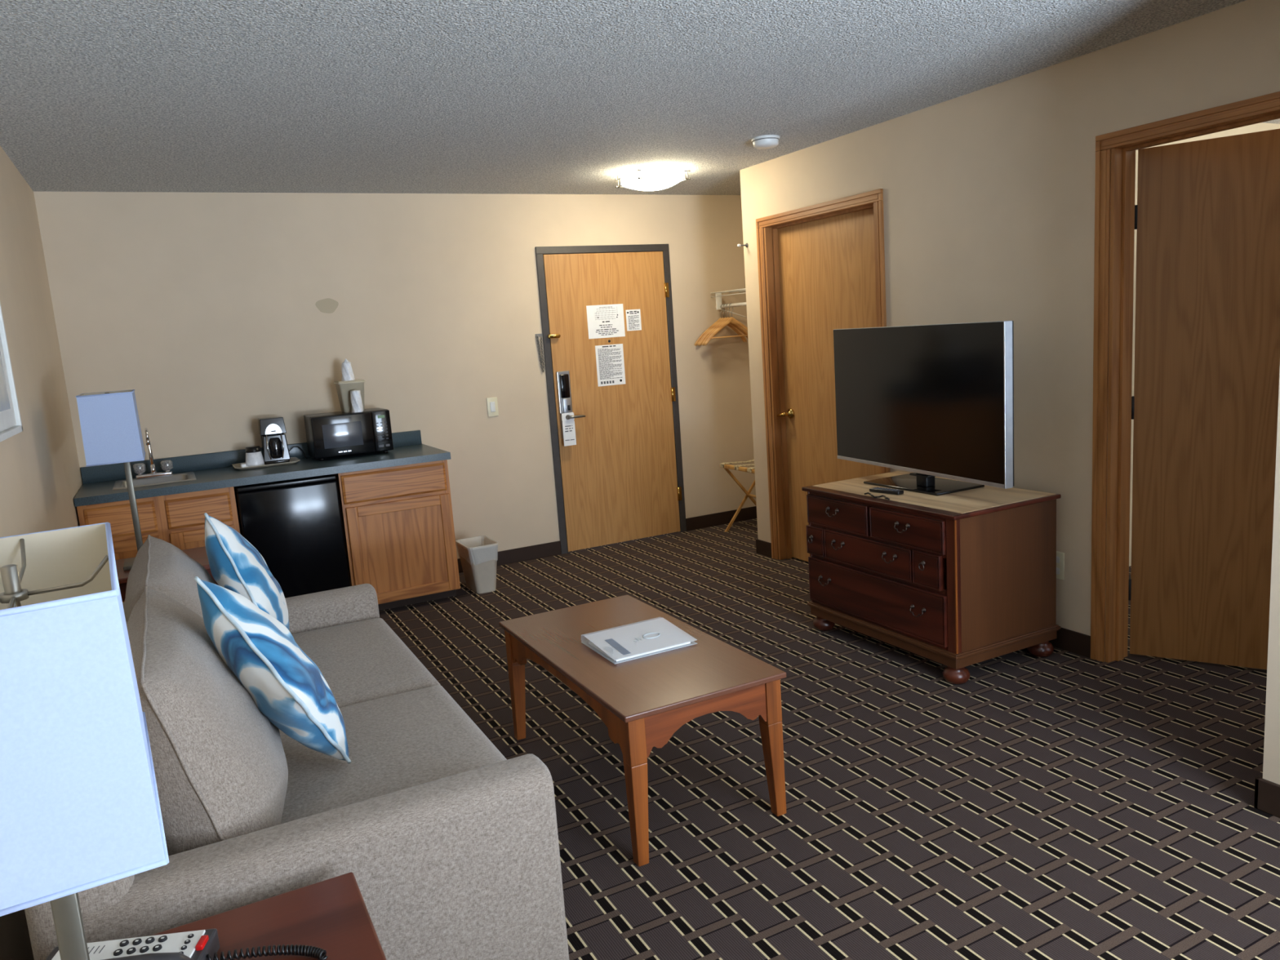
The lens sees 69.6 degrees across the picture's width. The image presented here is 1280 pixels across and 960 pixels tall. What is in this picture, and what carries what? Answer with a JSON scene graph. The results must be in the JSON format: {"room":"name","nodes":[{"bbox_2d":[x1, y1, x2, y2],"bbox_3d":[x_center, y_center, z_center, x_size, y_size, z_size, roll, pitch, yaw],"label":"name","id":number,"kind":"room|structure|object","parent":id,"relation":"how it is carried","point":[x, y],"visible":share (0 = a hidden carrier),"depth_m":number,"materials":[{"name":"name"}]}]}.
{"room":"hotel suite living room","nodes":[
{"label":"hotel suite living room","id":0,"kind":"room"},
{"bbox_2d":[0,145,82,959],"bbox_3d":[-1.518,0.083,1.882,0.120,2.416,7.190,-9,10,-27],"label":"wall","id":1,"kind":"structure","parent":0,"point":[41,478],"depth_m":3.72,"materials":[{"name":"paint"}]},
{"bbox_2d":[0,302,22,442],"bbox_3d":[-1.817,-0.443,2.486,0.030,0.700,1.105,-9,10,-27],"label":"framed picture","id":2,"kind":"object","parent":1,"relation":"attached to","point":[11,424],"visible":1,"depth_m":2.94,"materials":[{"name":"white plastic"}]},
{"bbox_2d":[0,352,10,411],"bbox_3d":[-1.813,-0.443,2.485,0.001,0.540,0.900,-9,10,-27],"label":"print","id":3,"kind":"object","parent":2,"relation":"attached to","point":[5,406],"depth_m":2.86},
{"bbox_2d":[33,191,755,559],"bbox_3d":[-1.068,-0.621,6.043,4.578,2.416,0.120,-9,10,-27],"label":"wall","id":4,"kind":"structure","parent":0,"point":[202,305],"depth_m":5.66,"materials":[{"name":"paint"}]},
{"bbox_2d":[80,430,422,484],"bbox_3d":[-2.213,-0.148,5.421,1.861,0.091,0.023,-9,10,-27],"label":"backsplash","id":5,"kind":"structure","parent":4,"relation":"attached to","point":[105,473],"depth_m":5.25,"materials":[{"name":"laminate"}]},
{"bbox_2d":[315,297,338,313],"bbox_3d":[-1.870,-1.041,5.502,0.134,0.090,0.001,-9,10,-27],"label":"wall patch","id":6,"kind":"structure","parent":4,"relation":"attached to","point":[327,305],"depth_m":5.50,"materials":[{"name":"paint"}]},
{"bbox_2d":[486,396,498,417],"bbox_3d":[-0.967,-0.480,6.040,0.072,0.125,0.011,-9,10,-27],"label":"light switch","id":7,"kind":"object","parent":4,"relation":"attached to","point":[492,405],"visible":1,"depth_m":6.04,"materials":[{"name":"beige plastic"}]},
{"bbox_2d":[535,333,545,372],"bbox_3d":[-0.662,-0.847,6.147,0.050,0.257,0.023,-9,10,-27],"label":"chain","id":8,"kind":"object","parent":4,"relation":"attached to","point":[537,335],"visible":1,"depth_m":6.14,"materials":[{"name":"silver metal"}]},
{"bbox_2d":[457,506,756,573],"bbox_3d":[-0.183,0.412,6.561,2.585,0.095,0.012,-9,10,-27],"label":"baseboard","id":9,"kind":"structure","parent":4,"relation":"attached to","point":[552,548],"depth_m":6.36,"materials":[{"name":"plastic"}]},
{"bbox_2d":[534,244,686,554],"bbox_3d":[-0.181,-0.579,6.457,1.004,2.079,0.198,-9,10,-27],"label":"door","id":10,"kind":"structure","parent":4,"relation":"in","point":[621,480],"depth_m":6.44,"materials":[{"name":"wood"}]},
{"bbox_2d":[561,412,576,446],"bbox_3d":[-0.482,-0.345,6.245,0.090,0.223,0.002,-9,10,-27],"label":"hanger","id":11,"kind":"object","parent":10,"relation":"hanging from","point":[568,425],"visible":1,"depth_m":6.25,"materials":[{"name":"paper"}]},
{"bbox_2d":[564,425,574,440],"bbox_3d":[-0.480,-0.319,6.248,0.068,0.101,0.001,-9,10,-27],"label":"print","id":12,"kind":"object","parent":11,"relation":"attached to","point":[569,429],"depth_m":6.25},
{"bbox_2d":[586,303,625,338],"bbox_3d":[-0.234,-1.093,6.338,0.279,0.224,0.002,-9,10,-27],"label":"notice","id":13,"kind":"object","parent":10,"relation":"attached to","point":[604,321],"visible":1,"depth_m":6.33,"materials":[{"name":"paper"}]},
{"bbox_2d":[595,306,617,335],"bbox_3d":[-0.229,-1.096,6.340,0.179,0.190,0.001,-9,10,-27],"label":"print","id":14,"kind":"object","parent":13,"relation":"attached to","point":[606,317],"depth_m":6.34},
{"bbox_2d":[595,343,625,386],"bbox_3d":[-0.205,-0.798,6.390,0.213,0.280,0.002,-9,10,-27],"label":"information sheet","id":15,"kind":"object","parent":10,"relation":"attached to","point":[610,362],"visible":1,"depth_m":6.39,"materials":[{"name":"paper"}]},
{"bbox_2d":[625,309,641,330],"bbox_3d":[-0.044,-1.119,6.434,0.114,0.145,0.002,-9,10,-27],"label":"card","id":16,"kind":"object","parent":10,"relation":"attached to","point":[633,316],"visible":1,"depth_m":6.43,"materials":[{"name":"paper"}]},
{"bbox_2d":[626,311,639,329],"bbox_3d":[-0.046,-1.117,6.433,0.092,0.124,0.001,-9,10,-27],"label":"print","id":17,"kind":"object","parent":16,"relation":"attached to","point":[633,317],"depth_m":6.43},
{"bbox_2d":[0,0,1279,195],"bbox_3d":[1.865,-1.708,3.599,8.118,0.100,7.490,-9,10,-27],"label":"ceiling","id":18,"kind":"structure","parent":0,"point":[340,96],"depth_m":3.36,"materials":[{"name":"white paint"}]},
{"bbox_2d":[614,165,690,191],"bbox_3d":[0.075,-1.782,5.477,0.350,0.107,0.319,-9,10,-27],"label":"ceiling light","id":19,"kind":"object","parent":18,"relation":"attached to","point":[644,179],"visible":1,"depth_m":5.38,"materials":[{"name":"beige glass"}]},
{"bbox_2d":[751,134,779,149],"bbox_3d":[0.644,-1.728,4.712,0.144,0.048,0.144,-9,10,-27],"label":"smoke detector","id":20,"kind":"object","parent":18,"relation":"attached to","point":[766,141],"visible":1,"depth_m":4.66,"materials":[{"name":"white plastic"}]},
{"bbox_2d":[378,518,1279,959],"bbox_3d":[2.037,0.760,3.997,8.118,0.080,7.490,-9,10,-27],"label":"floor","id":21,"kind":"structure","parent":0,"point":[1063,805],"depth_m":2.88,"materials":[{"name":"carpet"}]},
{"bbox_2d":[76,486,239,602],"bbox_3d":[-2.543,0.459,4.973,0.708,0.832,0.624,-9,10,-27],"label":"base cabinet","id":22,"kind":"object","parent":21,"relation":"on","point":[178,520],"visible":0.24,"depth_m":4.67,"materials":[{"name":"brown wood"}]},
{"bbox_2d":[73,430,450,506],"bbox_3d":[-2.066,-0.095,5.152,1.867,0.130,0.644,-9,10,-27],"label":"countertop","id":23,"kind":"structure","parent":22,"relation":"on","point":[215,470],"depth_m":5.08,"materials":[{"name":"laminate"}]},
{"bbox_2d":[132,427,173,479],"bbox_3d":[-2.668,-0.150,5.019,0.196,0.273,0.105,-9,10,-27],"label":"faucet","id":24,"kind":"object","parent":23,"relation":"on","point":[140,468],"visible":1,"depth_m":5.03,"materials":[{"name":"silver metal"}]},
{"bbox_2d":[112,471,195,489],"bbox_3d":[-2.587,0.064,4.928,0.389,0.130,0.399,-9,10,-27],"label":"sink","id":25,"kind":"object","parent":23,"relation":"in","point":[189,476],"visible":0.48,"depth_m":5.01,"materials":[{"name":"metal"}]},
{"bbox_2d":[231,457,300,470],"bbox_3d":[-2.143,-0.093,5.277,0.351,0.017,0.261,-9,10,-27],"label":"serving tray","id":26,"kind":"object","parent":23,"relation":"on","point":[293,460],"visible":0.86,"depth_m":5.20,"materials":[{"name":"plastic"}]},
{"bbox_2d":[240,462,248,467],"bbox_3d":[-2.225,-0.080,5.173,0.037,0.028,0.085,-9,10,-27],"label":"packet","id":27,"kind":"object","parent":26,"relation":"on","point":[242,464],"visible":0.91,"depth_m":5.14,"materials":[{"name":"white paper"}]},
{"bbox_2d":[245,445,264,466],"bbox_3d":[-2.185,-0.133,5.208,0.100,0.114,0.100,-9,10,-27],"label":"paper cup","id":28,"kind":"object","parent":26,"relation":"on","point":[254,457],"visible":0.93,"depth_m":5.17,"materials":[{"name":"white paper"}]},
{"bbox_2d":[257,416,307,464],"bbox_3d":[-2.074,-0.235,5.342,0.261,0.265,0.160,-10,11,-34],"label":"coffee maker","id":29,"kind":"object","parent":26,"relation":"on","point":[272,430],"visible":0.91,"depth_m":5.26,"materials":[{"name":"silver metal"}]},
{"bbox_2d":[303,407,393,461],"bbox_3d":[-1.727,-0.273,5.457,0.444,0.258,0.292,-9,10,-27],"label":"microwave","id":30,"kind":"object","parent":23,"relation":"on","point":[337,433],"visible":1,"depth_m":5.33,"materials":[{"name":"black plastic"}]},
{"bbox_2d":[333,379,364,413],"bbox_3d":[-1.712,-0.498,5.455,0.156,0.184,0.156,-9,10,-27],"label":"ice bucket","id":31,"kind":"object","parent":30,"relation":"on","point":[344,388],"visible":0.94,"depth_m":5.39,"materials":[{"name":"beige plastic"}]},
{"bbox_2d":[341,359,355,381],"bbox_3d":[-1.725,-0.649,5.419,0.077,0.127,0.073,-9,10,-27],"label":"cup","id":32,"kind":"object","parent":31,"relation":"on","point":[346,368],"visible":1,"depth_m":5.40,"materials":[{"name":"white plastic"}]},
{"bbox_2d":[350,390,363,412],"bbox_3d":[-1.651,-0.460,5.359,0.067,0.129,0.066,-9,10,-27],"label":"cup","id":33,"kind":"object","parent":30,"relation":"on","point":[355,395],"visible":1,"depth_m":5.34,"materials":[{"name":"white plastic"}]},
{"bbox_2d":[115,546,217,601],"bbox_3d":[-2.023,0.671,4.008,0.530,0.650,0.440,-9,10,-27],"label":"end table","id":34,"kind":"object","parent":21,"relation":"on","point":[199,554],"visible":0.02,"depth_m":3.90,"materials":[{"name":"brown wood"}]},
{"bbox_2d":[75,389,145,570],"bbox_3d":[-2.179,0.001,3.862,0.206,0.737,0.378,-9,10,-27],"label":"table lamp","id":35,"kind":"object","parent":34,"relation":"on","point":[109,421],"visible":0.87,"depth_m":3.67,"materials":[{"name":"fabric"}]},
{"bbox_2d":[148,871,386,959],"bbox_3d":[-0.611,1.053,1.317,0.565,0.560,0.605,-9,10,-27],"label":"end table","id":36,"kind":"object","parent":21,"relation":"on","point":[331,915],"visible":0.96,"depth_m":1.52,"materials":[{"name":"brown wood"}]},
{"bbox_2d":[0,522,168,959],"bbox_3d":[-0.594,0.449,0.961,0.189,0.741,0.415,-9,11,-30],"label":"table lamp","id":37,"kind":"object","parent":36,"relation":"on","point":[80,809],"visible":1,"depth_m":0.77,"materials":[{"name":"fabric"}]},
{"bbox_2d":[45,928,219,959],"bbox_3d":[-0.789,0.740,1.365,0.261,0.074,0.198,-5,9,-4],"label":"telephone","id":38,"kind":"object","parent":36,"relation":"on","point":[193,944],"visible":0.96,"depth_m":1.43,"materials":[{"name":"grey plastic"}]},
{"bbox_2d":[88,945,105,953],"bbox_3d":[-0.852,0.731,1.429,0.033,0.001,0.018,-5,9,-4],"label":"print","id":39,"kind":"object","parent":38,"relation":"on","point":[91,948],"depth_m":1.43},
{"bbox_2d":[195,934,208,950],"bbox_3d":[-0.681,0.720,1.431,0.011,0.009,0.027,-5,9,-4],"label":"light","id":40,"kind":"object","parent":38,"relation":"on","point":[202,941],"depth_m":1.43,"materials":[{"name":"red plastic"}]},
{"bbox_2d":[207,944,328,959],"bbox_3d":[-0.577,0.736,1.430,0.189,0.020,0.033,-4,9,1],"label":"cord","id":41,"kind":"object","parent":36,"relation":"on","point":[319,953],"visible":1,"depth_m":1.43,"materials":[{"name":"black plastic"}]},
{"bbox_2d":[233,474,350,598],"bbox_3d":[-1.987,0.383,5.235,0.510,0.822,0.578,-9,10,-27],"label":"mini fridge","id":42,"kind":"object","parent":21,"relation":"on","point":[295,525],"visible":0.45,"depth_m":4.97,"materials":[{"name":"black plastic"}]},
{"bbox_2d":[24,534,568,959],"bbox_3d":[-1.001,0.695,2.535,0.937,0.932,1.880,-9,10,-27],"label":"sofa","id":43,"kind":"object","parent":21,"relation":"on","point":[450,844],"visible":0.69,"depth_m":1.83,"materials":[{"name":"grey fabric"}]},
{"bbox_2d":[123,536,216,623],"bbox_3d":[-1.362,0.443,2.775,0.322,0.457,0.800,-9,10,-27],"label":"cushion","id":44,"kind":"object","parent":43,"relation":"on","point":[160,566],"depth_m":2.57,"materials":[{"name":"grey fabric"}]},
{"bbox_2d":[126,587,288,856],"bbox_3d":[-0.989,0.532,2.061,0.326,0.457,0.800,-9,10,-27],"label":"cushion","id":45,"kind":"object","parent":43,"relation":"on","point":[220,766],"depth_m":1.76,"materials":[{"name":"grey fabric"}]},
{"bbox_2d":[204,512,288,630],"bbox_3d":[-1.244,0.330,2.924,0.215,0.504,0.515,-6,9,-12],"label":"throw pillow","id":46,"kind":"object","parent":43,"relation":"on","point":[236,565],"visible":0.73,"depth_m":2.79,"materials":[{"name":"fabric"}]},
{"bbox_2d":[194,576,351,763],"bbox_3d":[-0.826,0.439,2.089,0.529,0.498,0.251,4,12,40],"label":"throw pillow","id":47,"kind":"object","parent":43,"relation":"on","point":[284,683],"visible":0.94,"depth_m":1.96,"materials":[{"name":"fabric"}]},
{"bbox_2d":[292,617,439,707],"bbox_3d":[-1.112,0.680,2.930,0.777,0.190,0.809,-9,10,-27],"label":"seat cushion","id":48,"kind":"object","parent":43,"relation":"on","point":[360,660],"depth_m":2.94,"materials":[{"name":"grey fabric"}]},
{"bbox_2d":[279,684,506,823],"bbox_3d":[-0.740,0.769,2.219,0.777,0.190,0.795,-9,10,-27],"label":"seat cushion","id":49,"kind":"object","parent":43,"relation":"on","point":[407,738],"depth_m":2.23,"materials":[{"name":"grey fabric"}]},
{"bbox_2d":[332,459,460,610],"bbox_3d":[-1.491,0.300,5.503,0.610,0.832,0.624,-9,10,-27],"label":"base cabinet","id":50,"kind":"object","parent":21,"relation":"on","point":[397,522],"visible":0.74,"depth_m":5.23,"materials":[{"name":"brown wood"}]},
{"bbox_2d":[455,536,497,593],"bbox_3d":[-0.988,0.519,5.628,0.194,0.292,0.298,-9,10,-27],"label":"wastebasket","id":51,"kind":"object","parent":21,"relation":"on","point":[477,555],"visible":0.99,"depth_m":5.52,"materials":[{"name":"beige plastic"}]},
{"bbox_2d":[498,595,786,866],"bbox_3d":[-0.029,0.774,3.118,0.540,0.456,1.054,-9,10,-27],"label":"coffee table","id":52,"kind":"object","parent":21,"relation":"on","point":[642,701],"visible":0.96,"depth_m":2.79,"materials":[{"name":"brown wood"}]},
{"bbox_2d":[588,619,693,661],"bbox_3d":[-0.006,0.531,3.081,0.305,0.032,0.260,-9,10,-27],"label":"ring binder","id":53,"kind":"object","parent":52,"relation":"on","point":[625,643],"visible":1,"depth_m":3.05,"materials":[{"name":"white plastic"}]},
{"bbox_2d":[603,632,660,655],"bbox_3d":[-0.018,0.535,3.030,0.212,0.011,0.140,-9,10,-27],"label":"print","id":54,"kind":"object","parent":53,"relation":"on","point":[628,643],"depth_m":3.02,"materials":[{"name":"paper"}]},
{"bbox_2d":[720,459,756,532],"bbox_3d":[0.891,0.124,6.581,0.438,0.508,0.477,-9,10,-27],"label":"luggage rack","id":55,"kind":"object","parent":21,"relation":"on","point":[739,468],"visible":0.34,"depth_m":6.69,"materials":[{"name":"brown wood"}]},
{"bbox_2d":[801,471,1061,684],"bbox_3d":[1.275,0.392,4.145,0.624,0.703,0.958,-9,10,-27],"label":"dresser","id":56,"kind":"object","parent":21,"relation":"on","point":[960,580],"visible":1,"depth_m":3.81,"materials":[{"name":"brown wood"}]},
{"bbox_2d":[864,492,889,499],"bbox_3d":[1.032,0.071,3.999,0.034,0.015,0.173,-9,10,-27],"label":"cable","id":57,"kind":"object","parent":56,"relation":"on","point":[870,494],"visible":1,"depth_m":3.99,"materials":[{"name":"black plastic"}]},
{"bbox_2d":[869,487,903,494],"bbox_3d":[1.093,0.048,4.084,0.042,0.018,0.160,-11,11,-36],"label":"remote control","id":58,"kind":"object","parent":56,"relation":"on","point":[886,491],"visible":1,"depth_m":4.07,"materials":[{"name":"black plastic"}]},
{"bbox_2d":[833,320,1013,495],"bbox_3d":[1.273,-0.326,4.096,0.316,0.725,1.154,-9,10,-27],"label":"television","id":59,"kind":"object","parent":56,"relation":"on","point":[931,401],"visible":1,"depth_m":3.94,"materials":[{"name":"black plastic"}]},
{"bbox_2d":[739,0,1279,657],"bbox_3d":[1.803,-0.565,4.455,0.690,2.416,3.484,-9,10,-27],"label":"wall","id":60,"kind":"structure","parent":0,"point":[988,193],"depth_m":3.91,"materials":[{"name":"paint"}]},
{"bbox_2d":[737,243,748,247],"bbox_3d":[0.630,-1.445,5.665,0.069,0.027,0.028,-9,10,-27],"label":"bumper cover","id":61,"kind":"object","parent":60,"relation":"attached to","point":[746,245],"visible":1,"depth_m":5.67,"materials":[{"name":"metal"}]},
{"bbox_2d":[755,188,889,559],"bbox_3d":[1.080,-0.484,5.257,0.138,2.102,1.089,-9,10,-27],"label":"trim","id":62,"kind":"structure","parent":60,"relation":"attached to","point":[766,227],"depth_m":5.59,"materials":[{"name":"brown wood"}]},
{"bbox_2d":[777,208,880,561],"bbox_3d":[1.089,-0.460,5.277,0.103,2.031,0.960,-9,10,-27],"label":"door","id":63,"kind":"structure","parent":60,"relation":"in","point":[827,265],"depth_m":5.34,"materials":[{"name":"brown wood"}]},
{"bbox_2d":[755,538,1279,817],"bbox_3d":[2.167,0.763,3.376,1.364,0.095,6.036,-9,10,-27],"label":"baseboard","id":64,"kind":"structure","parent":60,"relation":"attached to","point":[1071,641],"depth_m":3.87,"materials":[{"name":"plastic"}]},
{"bbox_2d":[1056,551,1064,579],"bbox_3d":[1.795,0.366,3.966,0.009,0.120,0.075,-9,10,-27],"label":"wall outlet","id":65,"kind":"object","parent":60,"relation":"attached to","point":[1060,556],"visible":0.48,"depth_m":3.94,"materials":[{"name":"beige plastic"}]},
{"bbox_2d":[1056,555,1059,563],"bbox_3d":[1.791,0.342,3.961,0.004,0.028,0.035,-9,10,-27],"label":"socket","id":66,"kind":"object","parent":65,"relation":"attached to","point":[1057,557],"depth_m":3.95,"materials":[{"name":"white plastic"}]},
{"bbox_2d":[1056,567,1059,574],"bbox_3d":[1.795,0.391,3.969,0.004,0.028,0.035,-9,10,-27],"label":"socket","id":67,"kind":"object","parent":65,"relation":"attached to","point":[1057,568],"depth_m":3.96,"materials":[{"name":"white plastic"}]},
{"bbox_2d":[1090,91,1279,662],"bbox_3d":[2.103,-0.240,3.302,0.138,2.102,0.969,-9,10,-27],"label":"trim","id":68,"kind":"structure","parent":60,"relation":"attached to","point":[1114,211],"depth_m":3.62,"materials":[{"name":"brown wood"}]},
{"bbox_2d":[1128,128,1279,669],"bbox_3d":[2.322,-0.258,3.468,0.844,2.030,0.092,2,11,33],"label":"door","id":69,"kind":"structure","parent":60,"relation":"in","point":[1205,399],"depth_m":3.56,"materials":[{"name":"brown wood"}]},
{"bbox_2d":[1128,122,1279,566],"bbox_3d":[4.061,-0.525,3.238,4.670,2.416,4.570,-9,10,-27],"label":"wall","id":70,"kind":"structure","parent":0,"point":[1260,126],"depth_m":5.05,"materials":[{"name":"paint"}]},
{"bbox_2d":[1262,370,1279,784],"bbox_3d":[2.594,-0.143,1.501,0.660,2.416,2.540,-9,10,-27],"label":"wall","id":71,"kind":"structure","parent":0,"point":[1271,763],"depth_m":2.57,"materials":[{"name":"paint"}]},
{"bbox_3d":[1.173,-0.855,6.525,0.120,2.416,1.046,-9,10,-27],"label":"wall","id":72,"kind":"structure","parent":0,"visible":0},
{"bbox_2d":[711,288,746,318],"bbox_3d":[0.892,-1.227,6.413,0.370,0.231,0.897,-9,10,-27],"label":"wire shelf","id":73,"kind":"object","parent":72,"relation":"attached to","point":[718,295],"visible":0.41,"depth_m":6.66,"materials":[{"name":"white metal"}]},
{"bbox_2d":[693,310,745,346],"bbox_3d":[0.588,-1.139,6.736,0.443,0.289,0.037,-9,10,-27],"label":"clothes hanger","id":74,"kind":"object","parent":73,"relation":"hanging from","point":[720,318],"visible":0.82,"depth_m":6.70,"materials":[{"name":"brown wood"}]},
{"bbox_2d":[697,303,746,346],"bbox_3d":[0.604,-1.135,6.705,0.443,0.289,0.037,-9,10,-28],"label":"clothes hanger","id":75,"kind":"object","parent":73,"relation":"hanging from","point":[731,325],"visible":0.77,"depth_m":6.68,"materials":[{"name":"brown wood"}]},
{"bbox_2d":[698,303,747,346],"bbox_3d":[0.620,-1.131,6.676,0.443,0.289,0.036,-8,10,-24],"label":"clothes hanger","id":76,"kind":"object","parent":73,"relation":"hanging from","point":[723,319],"visible":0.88,"depth_m":6.64,"materials":[{"name":"brown wood"}]},
{"bbox_2d":[702,303,747,346],"bbox_3d":[0.635,-1.127,6.646,0.443,0.289,0.037,-9,10,-27],"label":"clothes hanger","id":77,"kind":"object","parent":73,"relation":"hanging from","point":[728,317],"visible":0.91,"depth_m":6.62,"materials":[{"name":"brown wood"}]},
{"bbox_2d":[703,302,747,346],"bbox_3d":[0.656,-1.123,6.608,0.443,0.289,0.036,-8,10,-21],"label":"clothes hanger","id":78,"kind":"object","parent":73,"relation":"hanging from","point":[731,318],"visible":0.81,"depth_m":6.58,"materials":[{"name":"brown wood"}]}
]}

